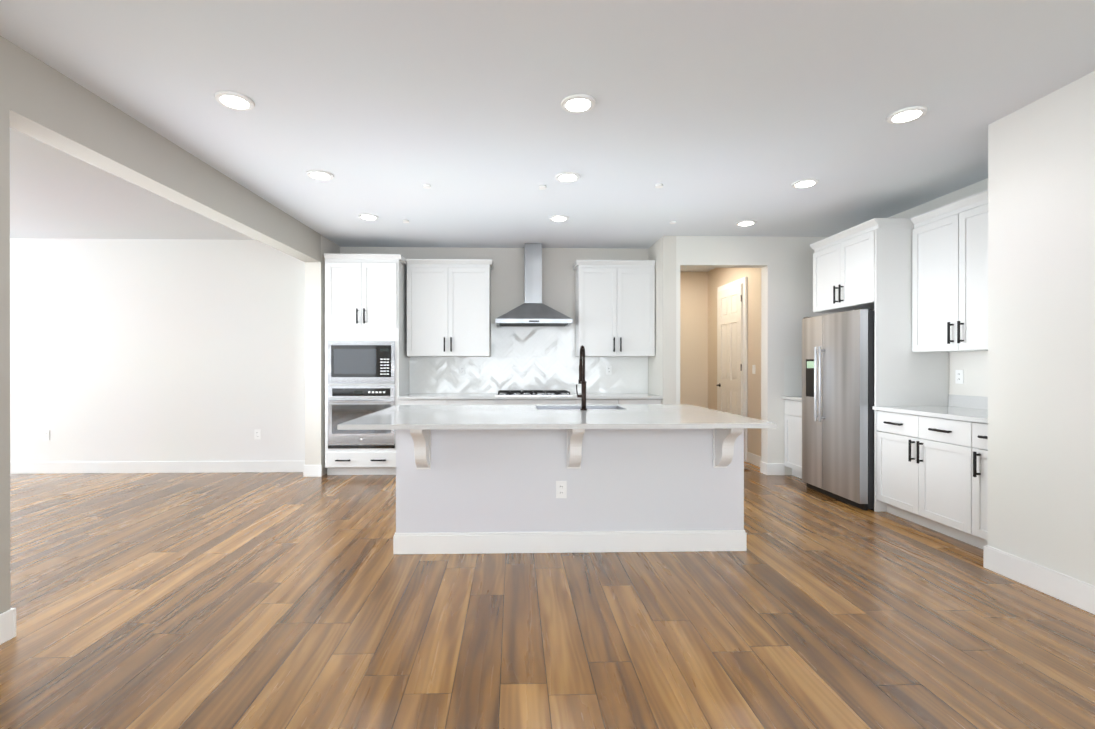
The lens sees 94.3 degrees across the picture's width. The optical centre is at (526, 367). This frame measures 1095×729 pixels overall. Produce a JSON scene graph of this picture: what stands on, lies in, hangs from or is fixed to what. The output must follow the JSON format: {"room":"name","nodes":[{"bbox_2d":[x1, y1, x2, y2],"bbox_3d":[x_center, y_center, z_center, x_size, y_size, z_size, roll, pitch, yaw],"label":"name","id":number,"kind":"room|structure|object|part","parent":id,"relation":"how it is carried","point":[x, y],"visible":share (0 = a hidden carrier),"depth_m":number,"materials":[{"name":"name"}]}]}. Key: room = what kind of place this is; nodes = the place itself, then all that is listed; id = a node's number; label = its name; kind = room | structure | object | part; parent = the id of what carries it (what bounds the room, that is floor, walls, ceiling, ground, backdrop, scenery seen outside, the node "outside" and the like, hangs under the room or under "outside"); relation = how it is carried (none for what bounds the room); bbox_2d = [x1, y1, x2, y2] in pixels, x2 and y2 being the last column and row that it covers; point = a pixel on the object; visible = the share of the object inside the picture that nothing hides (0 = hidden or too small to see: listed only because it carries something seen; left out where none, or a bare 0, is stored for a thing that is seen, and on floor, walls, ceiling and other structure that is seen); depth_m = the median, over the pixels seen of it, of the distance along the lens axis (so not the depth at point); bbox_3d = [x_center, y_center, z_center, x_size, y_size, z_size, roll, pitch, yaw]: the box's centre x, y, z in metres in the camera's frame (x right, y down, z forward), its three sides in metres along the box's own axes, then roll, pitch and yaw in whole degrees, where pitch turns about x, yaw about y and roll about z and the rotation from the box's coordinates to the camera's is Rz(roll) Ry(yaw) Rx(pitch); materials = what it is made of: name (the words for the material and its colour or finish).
{"room":"kitchen","nodes":[
{"label":"kitchen","id":0,"kind":"room"},
{"bbox_2d":[0,36,10,613],"bbox_3d":[-2.512,-0.121,-0.454,0.391,2.760,5.598,0,0,-1],"label":"wall","id":1,"kind":"structure","parent":0,"point":[5,575],"depth_m":2.33,"materials":[{"name":"paint"}]},
{"bbox_2d":[0,608,15,644],"bbox_3d":[-2.415,1.191,-0.442,0.225,0.135,5.612,0,0,-1],"label":"baseboard","id":2,"kind":"structure","parent":1,"relation":"attached to","point":[7,625],"depth_m":2.32,"materials":[{"name":"white wood"}]},
{"bbox_2d":[10,238,304,461],"bbox_3d":[-5.776,-0.135,6.040,6.500,2.760,0.150,0,0,-1],"label":"wall","id":3,"kind":"structure","parent":0,"point":[129,350],"depth_m":6.00,"materials":[{"name":"paint"}]},
{"bbox_2d":[43,430,49,439],"bbox_3d":[-5.643,0.795,5.965,0.072,0.116,0.008,0,0,-1],"label":"electrical outlet","id":4,"kind":"object","parent":3,"relation":"attached to","point":[46,434],"visible":1,"depth_m":5.96,"materials":[{"name":"white plastic"}]},
{"bbox_2d":[10,461,304,473],"bbox_3d":[-5.773,1.178,5.960,6.500,0.135,0.014,0,0,-1],"label":"baseboard","id":5,"kind":"structure","parent":3,"relation":"attached to","point":[153,467],"depth_m":5.99,"materials":[{"name":"white wood"}]},
{"bbox_2d":[254,429,260,438],"bbox_3d":[-3.194,0.795,6.028,0.072,0.116,0.008,0,0,-1],"label":"electrical outlet","id":6,"kind":"object","parent":3,"relation":"attached to","point":[257,434],"visible":1,"depth_m":6.03,"materials":[{"name":"white plastic"}]},
{"bbox_2d":[9,41,320,261],"bbox_3d":[-2.458,-1.353,4.067,0.310,0.315,3.445,0,0,-1],"label":"header beam","id":7,"kind":"structure","parent":0,"point":[52,107],"depth_m":3.10,"materials":[{"name":"paint"}]},
{"bbox_2d":[305,235,339,475],"bbox_3d":[-2.434,-0.135,6.162,0.208,2.760,0.737,0,0,-1],"label":"wall","id":8,"kind":"structure","parent":0,"point":[314,363],"depth_m":5.79,"materials":[{"name":"paint"}]},
{"bbox_2d":[303,465,321,476],"bbox_3d":[-2.441,1.178,5.913,0.208,0.135,0.280,0,0,-1],"label":"baseboard","id":9,"kind":"structure","parent":8,"relation":"attached to","point":[312,470],"depth_m":5.78,"materials":[{"name":"white wood"}]},
{"bbox_2d":[340,247,647,393],"bbox_3d":[-0.410,-0.136,6.508,4.228,2.760,0.150,0,0,-1],"label":"wall","id":10,"kind":"structure","parent":0,"point":[507,283],"depth_m":6.44,"materials":[{"name":"paint"}]},
{"bbox_2d":[406,259,492,356],"bbox_3d":[-0.930,-0.715,6.226,1.022,1.160,0.380,0,0,-1],"label":"upper cabinet","id":11,"kind":"object","parent":10,"relation":"attached to","point":[448,307],"visible":1,"depth_m":6.08,"materials":[{"name":"white wood"}]},
{"bbox_2d":[409,324,647,392],"bbox_3d":[0.036,-0.114,6.444,3.028,0.884,0.006,0,0,-1],"label":"backsplash","id":12,"kind":"structure","parent":10,"relation":"attached to","point":[521,358],"depth_m":6.44,"materials":[{"name":"white tile"}]},
{"bbox_2d":[459,366,464,374],"bbox_3d":[-0.813,0.034,6.409,0.072,0.116,0.008,0,0,-1],"label":"outlet","id":13,"kind":"object","parent":12,"relation":"attached to","point":[461,370],"visible":1,"depth_m":6.41,"materials":[{"name":"white plastic"}]},
{"bbox_2d":[606,366,611,374],"bbox_3d":[1.046,0.034,6.457,0.072,0.116,0.008,0,0,-1],"label":"outlet","id":14,"kind":"object","parent":12,"relation":"attached to","point":[608,370],"visible":1,"depth_m":6.46,"materials":[{"name":"white plastic"}]},
{"bbox_2d":[496,243,571,325],"bbox_3d":[0.081,-1.015,6.191,0.900,0.995,0.501,0,0,-1],"label":"range hood","id":15,"kind":"object","parent":10,"relation":"attached to","point":[533,310],"visible":1,"depth_m":6.17,"materials":[{"name":"silver metal"}]},
{"bbox_2d":[573,260,654,356],"bbox_3d":[1.072,-0.715,6.277,0.957,1.160,0.380,0,0,-1],"label":"upper cabinet","id":16,"kind":"object","parent":10,"relation":"attached to","point":[614,308],"visible":0.96,"depth_m":6.14,"materials":[{"name":"white wood"}]},
{"bbox_2d":[0,461,1094,728],"bbox_3d":[-2.605,1.283,2.398,12.950,0.060,11.600,0,0,-1],"label":"floor","id":17,"kind":"structure","parent":0,"point":[220,601],"depth_m":2.48,"materials":[{"name":"brown wood"}]},
{"bbox_2d":[324,254,408,474],"bbox_3d":[-1.878,-0.025,6.061,0.870,2.540,0.663,0,0,-1],"label":"tall cabinet","id":18,"kind":"object","parent":17,"relation":"on","point":[366,365],"visible":0.96,"depth_m":5.80,"materials":[{"name":"painted wood"},{"name":"bronze"}]},
{"bbox_2d":[328,386,394,448],"bbox_3d":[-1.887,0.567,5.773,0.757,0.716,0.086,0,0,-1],"label":"wall oven","id":19,"kind":"object","parent":18,"relation":"in","point":[345,403],"depth_m":5.79,"materials":[{"name":"silver metal"}]},
{"bbox_2d":[328,341,394,383],"bbox_3d":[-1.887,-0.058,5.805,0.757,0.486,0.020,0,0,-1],"label":"microwave","id":20,"kind":"object","parent":18,"relation":"in","point":[349,362],"depth_m":5.80,"materials":[{"name":"silver metal"}]},
{"bbox_2d":[399,401,493,404],"bbox_3d":[-0.928,0.805,6.120,1.084,0.880,0.597,0,0,-1],"label":"base cabinet","id":21,"kind":"object","parent":17,"relation":"on","point":[400,402],"depth_m":5.82,"materials":[{"name":"white"}]},
{"bbox_2d":[398,393,661,400],"bbox_3d":[0.044,0.344,6.122,3.028,0.030,0.642,0,0,-1],"label":"countertop","id":22,"kind":"structure","parent":21,"relation":"on","point":[457,396],"depth_m":5.84,"materials":[{"name":"white stone"}]},
{"bbox_2d":[496,390,571,395],"bbox_3d":[0.083,0.308,6.157,0.888,0.042,0.480,0,0,-1],"label":"cooktop","id":23,"kind":"object","parent":22,"relation":"in","point":[532,393],"visible":1,"depth_m":6.03,"materials":[{"name":"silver metal"}]},
{"bbox_2d":[494,401,580,404],"bbox_3d":[0.084,0.805,6.146,1.058,0.880,0.597,0,0,-1],"label":"base cabinet","id":24,"kind":"object","parent":17,"relation":"on","point":[495,402],"depth_m":5.85,"materials":[{"name":"white"}]},
{"bbox_2d":[393,428,746,553],"bbox_3d":[0.292,0.808,3.859,2.390,0.884,1.383,0,0,-1],"label":"kitchen island","id":25,"kind":"object","parent":17,"relation":"on","point":[487,479],"depth_m":3.43,"materials":[{"name":"paint"}]},
{"bbox_2d":[393,404,700,407],"bbox_3d":[0.164,0.348,4.290,2.620,0.030,0.543,0,0,-1],"label":"island countertop","id":26,"kind":"structure","parent":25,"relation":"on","point":[622,405],"depth_m":4.34,"materials":[{"name":"white stone"}]},
{"bbox_2d":[533,404,620,407],"bbox_3d":[0.440,0.468,4.236,0.735,0.266,0.433,0,0,-1],"label":"sink","id":27,"kind":"object","parent":26,"relation":"in","point":[569,405],"depth_m":4.45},
{"bbox_2d":[576,345,586,409],"bbox_3d":[0.427,0.078,4.052,0.090,0.510,0.218,0,0,-1],"label":"faucet","id":28,"kind":"object","parent":26,"relation":"on","point":[582,382],"visible":1,"depth_m":3.96,"materials":[{"name":"brown metal"}]},
{"bbox_2d":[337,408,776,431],"bbox_3d":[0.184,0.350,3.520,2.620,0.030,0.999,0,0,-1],"label":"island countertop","id":29,"kind":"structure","parent":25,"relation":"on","point":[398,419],"depth_m":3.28,"materials":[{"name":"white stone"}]},
{"bbox_2d":[556,481,566,497],"bbox_3d":[0.234,0.826,3.432,0.072,0.116,0.008,0,0,-1],"label":"outlet","id":30,"kind":"object","parent":25,"relation":"attached to","point":[561,486],"depth_m":3.43,"materials":[{"name":"white plastic"}]},
{"bbox_3d":[0.289,1.179,3.988,2.390,0.140,1.125,0,0,-1],"label":"baseboard","id":31,"kind":"part","parent":25,"relation":"part of","materials":[{"name":"white wood"}]},
{"bbox_2d":[586,401,660,403],"bbox_3d":[1.056,0.805,6.172,1.004,0.880,0.597,0,0,-1],"label":"base cabinet","id":32,"kind":"object","parent":17,"relation":"on","point":[587,402],"depth_m":5.87,"materials":[{"name":"white wood"}]},
{"bbox_2d":[782,396,801,478],"bbox_3d":[3.296,0.788,5.611,0.680,0.915,0.552,0,0,-1],"label":"base cabinet","id":33,"kind":"object","parent":17,"relation":"on","point":[793,435],"visible":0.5,"depth_m":5.71,"materials":[{"name":"white wood"}]},
{"bbox_2d":[782,396,801,400],"bbox_3d":[3.296,0.346,5.610,0.680,0.030,0.552,0,0,-1],"label":"countertop","id":34,"kind":"structure","parent":33,"relation":"on","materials":[{"name":"white stone"}]},
{"bbox_2d":[802,308,874,509],"bbox_3d":[3.227,0.365,4.875,0.796,1.765,0.894,0,0,-1],"label":"refrigerator","id":35,"kind":"object","parent":17,"relation":"on","point":[837,405],"visible":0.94,"depth_m":4.70,"materials":[{"name":"grey metal"}]},
{"bbox_2d":[810,218,948,511],"bbox_3d":[3.309,-0.022,4.880,0.692,2.540,0.959,0,0,-1],"label":"cabinet","id":36,"kind":"object","parent":17,"relation":"on","point":[867,264],"visible":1,"depth_m":4.40,"materials":[{"name":"white wood"}]},
{"bbox_2d":[872,394,987,548],"bbox_3d":[3.337,0.742,3.790,0.692,1.015,1.217,0,0,-1],"label":"base cabinet","id":37,"kind":"object","parent":17,"relation":"on","point":[932,467],"visible":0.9,"depth_m":3.81,"materials":[{"name":"white wood"}]},
{"bbox_2d":[872,394,987,422],"bbox_3d":[3.343,0.300,3.789,0.680,0.130,1.217,0,0,-1],"label":"countertop","id":38,"kind":"structure","parent":37,"relation":"on","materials":[{"name":"white stone"}]},
{"bbox_2d":[0,0,1094,271],"bbox_3d":[-2.605,-1.537,2.392,12.950,0.060,11.600,0,0,-1],"label":"ceiling","id":39,"kind":"structure","parent":0,"point":[718,116],"depth_m":2.94,"materials":[{"name":"paint"}]},
{"bbox_2d":[214,91,254,110],"bbox_3d":[-1.647,-1.501,2.867,0.200,0.013,0.200,0,0,-1],"label":"recessed light","id":40,"kind":"object","parent":39,"relation":"in","point":[234,100],"visible":0.98,"depth_m":2.85,"materials":[{"name":"white plastic"}]},
{"bbox_2d":[306,170,333,180],"bbox_3d":[-1.617,-1.504,3.978,0.200,0.013,0.200,0,0,-1],"label":"recessed light","id":41,"kind":"object","parent":39,"relation":"in","point":[320,175],"visible":1,"depth_m":3.96,"materials":[{"name":"white"}]},
{"bbox_2d":[358,214,378,219],"bbox_3d":[-1.585,-1.506,5.090,0.200,0.013,0.200,0,0,-1],"label":"recessed light","id":42,"kind":"object","parent":39,"relation":"in","point":[368,216],"visible":0.94,"depth_m":5.06,"materials":[{"name":"white"}]},
{"bbox_2d":[423,184,430,188],"bbox_3d":[-0.826,-1.501,4.209,0.064,0.020,0.064,0,0,-1],"label":"smoke detector","id":43,"kind":"object","parent":39,"relation":"attached to","point":[426,186],"visible":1,"depth_m":4.19,"materials":[{"name":"white plastic"}]},
{"bbox_2d":[539,185,545,189],"bbox_3d":[0.133,-1.501,4.234,0.064,0.020,0.064,0,0,-1],"label":"smoke detector","id":44,"kind":"object","parent":39,"relation":"attached to","point":[542,187],"visible":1,"depth_m":4.21,"materials":[{"name":"white plastic"}]},
{"bbox_2d":[549,215,568,221],"bbox_3d":[0.330,-1.506,5.139,0.200,0.013,0.200,0,0,-1],"label":"recessed light","id":45,"kind":"object","parent":39,"relation":"in","point":[558,218],"visible":0.96,"depth_m":5.11,"materials":[{"name":"white"}]},
{"bbox_2d":[555,172,579,181],"bbox_3d":[0.325,-1.504,4.019,0.200,0.013,0.200,0,0,-1],"label":"recessed light","id":46,"kind":"object","parent":39,"relation":"in","point":[567,177],"visible":1,"depth_m":4.00,"materials":[{"name":"white"}]},
{"bbox_2d":[561,94,595,112],"bbox_3d":[0.294,-1.501,2.897,0.200,0.013,0.200,0,0,-1],"label":"recessed light","id":47,"kind":"object","parent":39,"relation":"in","point":[578,103],"visible":1,"depth_m":2.88,"materials":[{"name":"white plastic"}]},
{"bbox_2d":[655,183,662,187],"bbox_3d":[1.095,-1.501,4.199,0.064,0.020,0.064,0,0,-1],"label":"smoke detector","id":48,"kind":"object","parent":39,"relation":"attached to","point":[659,185],"visible":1,"depth_m":4.18,"materials":[{"name":"white plastic"}]},
{"bbox_2d":[736,220,756,225],"bbox_3d":[2.296,-1.506,5.310,0.200,0.013,0.200,0,0,-1],"label":"recessed light","id":49,"kind":"object","parent":39,"relation":"in","point":[746,222],"visible":1,"depth_m":5.29,"materials":[{"name":"white"}]},
{"bbox_2d":[791,178,818,187],"bbox_3d":[2.280,-1.504,4.159,0.200,0.013,0.200,0,0,-1],"label":"recessed light","id":50,"kind":"object","parent":39,"relation":"in","point":[806,183],"visible":0.96,"depth_m":4.13,"materials":[{"name":"white"}]},
{"bbox_2d":[886,106,927,123],"bbox_3d":[2.265,-1.502,3.029,0.200,0.013,0.200,0,0,-1],"label":"recessed light","id":51,"kind":"object","parent":39,"relation":"in","point":[907,114],"visible":0.96,"depth_m":3.01,"materials":[{"name":"white plastic"}]},
{"bbox_2d":[648,236,675,403],"bbox_3d":[1.616,-0.137,7.011,0.152,2.760,2.330,0,0,-1],"label":"wall","id":52,"kind":"structure","parent":0,"point":[662,361],"depth_m":5.85,"materials":[{"name":"paint"}]},
{"bbox_2d":[680,272,707,407],"bbox_3d":[2.269,-0.139,8.118,1.210,2.760,0.150,0,0,-1],"label":"wall","id":53,"kind":"structure","parent":0,"point":[694,338],"depth_m":8.05,"materials":[{"name":"paint"}]},
{"bbox_2d":[708,268,760,455],"bbox_3d":[2.975,-0.137,7.121,0.150,2.760,2.180,0,0,-1],"label":"wall","id":54,"kind":"structure","parent":0,"point":[718,277],"depth_m":6.64,"materials":[{"name":"paint"}]},
{"bbox_2d":[716,284,742,415],"bbox_3d":[2.837,0.057,7.142,0.088,2.348,0.772,0,0,-1],"label":"hall door","id":55,"kind":"structure","parent":54,"relation":"in","point":[730,350],"depth_m":7.09,"materials":[{"name":"white paint"}]},
{"bbox_2d":[717,277,747,461],"bbox_3d":[2.883,0.023,7.149,0.030,2.440,0.920,0,0,-1],"label":"door frame","id":56,"kind":"structure","parent":54,"relation":"attached to","point":[744,281],"depth_m":6.71,"materials":[{"name":"white wood"}]},
{"bbox_2d":[676,236,833,474],"bbox_3d":[2.750,-0.135,5.950,2.060,2.760,0.150,0,0,-1],"label":"wall","id":57,"kind":"structure","parent":0,"point":[785,264],"depth_m":5.88,"materials":[{"name":"paint"}]},
{"bbox_2d":[747,452,784,474],"bbox_3d":[2.241,1.176,6.948,1.426,0.135,2.194,0,0,-1],"label":"baseboard","id":58,"kind":"structure","parent":57,"relation":"attached to","point":[770,468],"depth_m":5.87,"materials":[{"name":"white wood"}]},
{"bbox_2d":[784,356,801,395],"bbox_3d":[3.305,0.097,5.887,0.646,0.464,0.002,0,0,-1],"label":"backsplash","id":59,"kind":"structure","parent":57,"relation":"attached to","point":[792,375],"depth_m":5.88,"materials":[{"name":"white tile"}]},
{"bbox_2d":[889,178,987,396],"bbox_3d":[3.741,-0.132,4.543,0.150,2.760,2.714,0,0,-1],"label":"wall","id":60,"kind":"structure","parent":0,"point":[973,365],"depth_m":4.25,"materials":[{"name":"paint"}]},
{"bbox_2d":[910,189,987,351],"bbox_3d":[3.493,-0.710,3.791,0.380,1.160,1.217,0,0,-1],"label":"upper cabinet","id":61,"kind":"object","parent":60,"relation":"attached to","point":[950,277],"visible":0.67,"depth_m":3.99,"materials":[{"name":"white wood"}]},
{"bbox_2d":[955,370,963,383],"bbox_3d":[3.668,0.079,4.306,0.008,0.116,0.072,0,0,-1],"label":"outlet","id":62,"kind":"object","parent":60,"relation":"attached to","point":[959,376],"visible":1,"depth_m":4.30,"materials":[{"name":"white plastic"}]},
{"bbox_2d":[987,71,1094,585],"bbox_3d":[3.028,-0.122,0.028,0.150,2.760,6.276,0,0,-1],"label":"wall","id":63,"kind":"structure","parent":0,"point":[1041,331],"depth_m":2.80,"materials":[{"name":"paint"}]},
{"bbox_2d":[983,545,1094,614],"bbox_3d":[3.021,1.184,0.038,0.164,0.147,6.290,0,0,-1],"label":"baseboard","id":64,"kind":"structure","parent":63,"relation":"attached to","point":[1080,594],"depth_m":2.82,"materials":[{"name":"white wood"}]}
]}

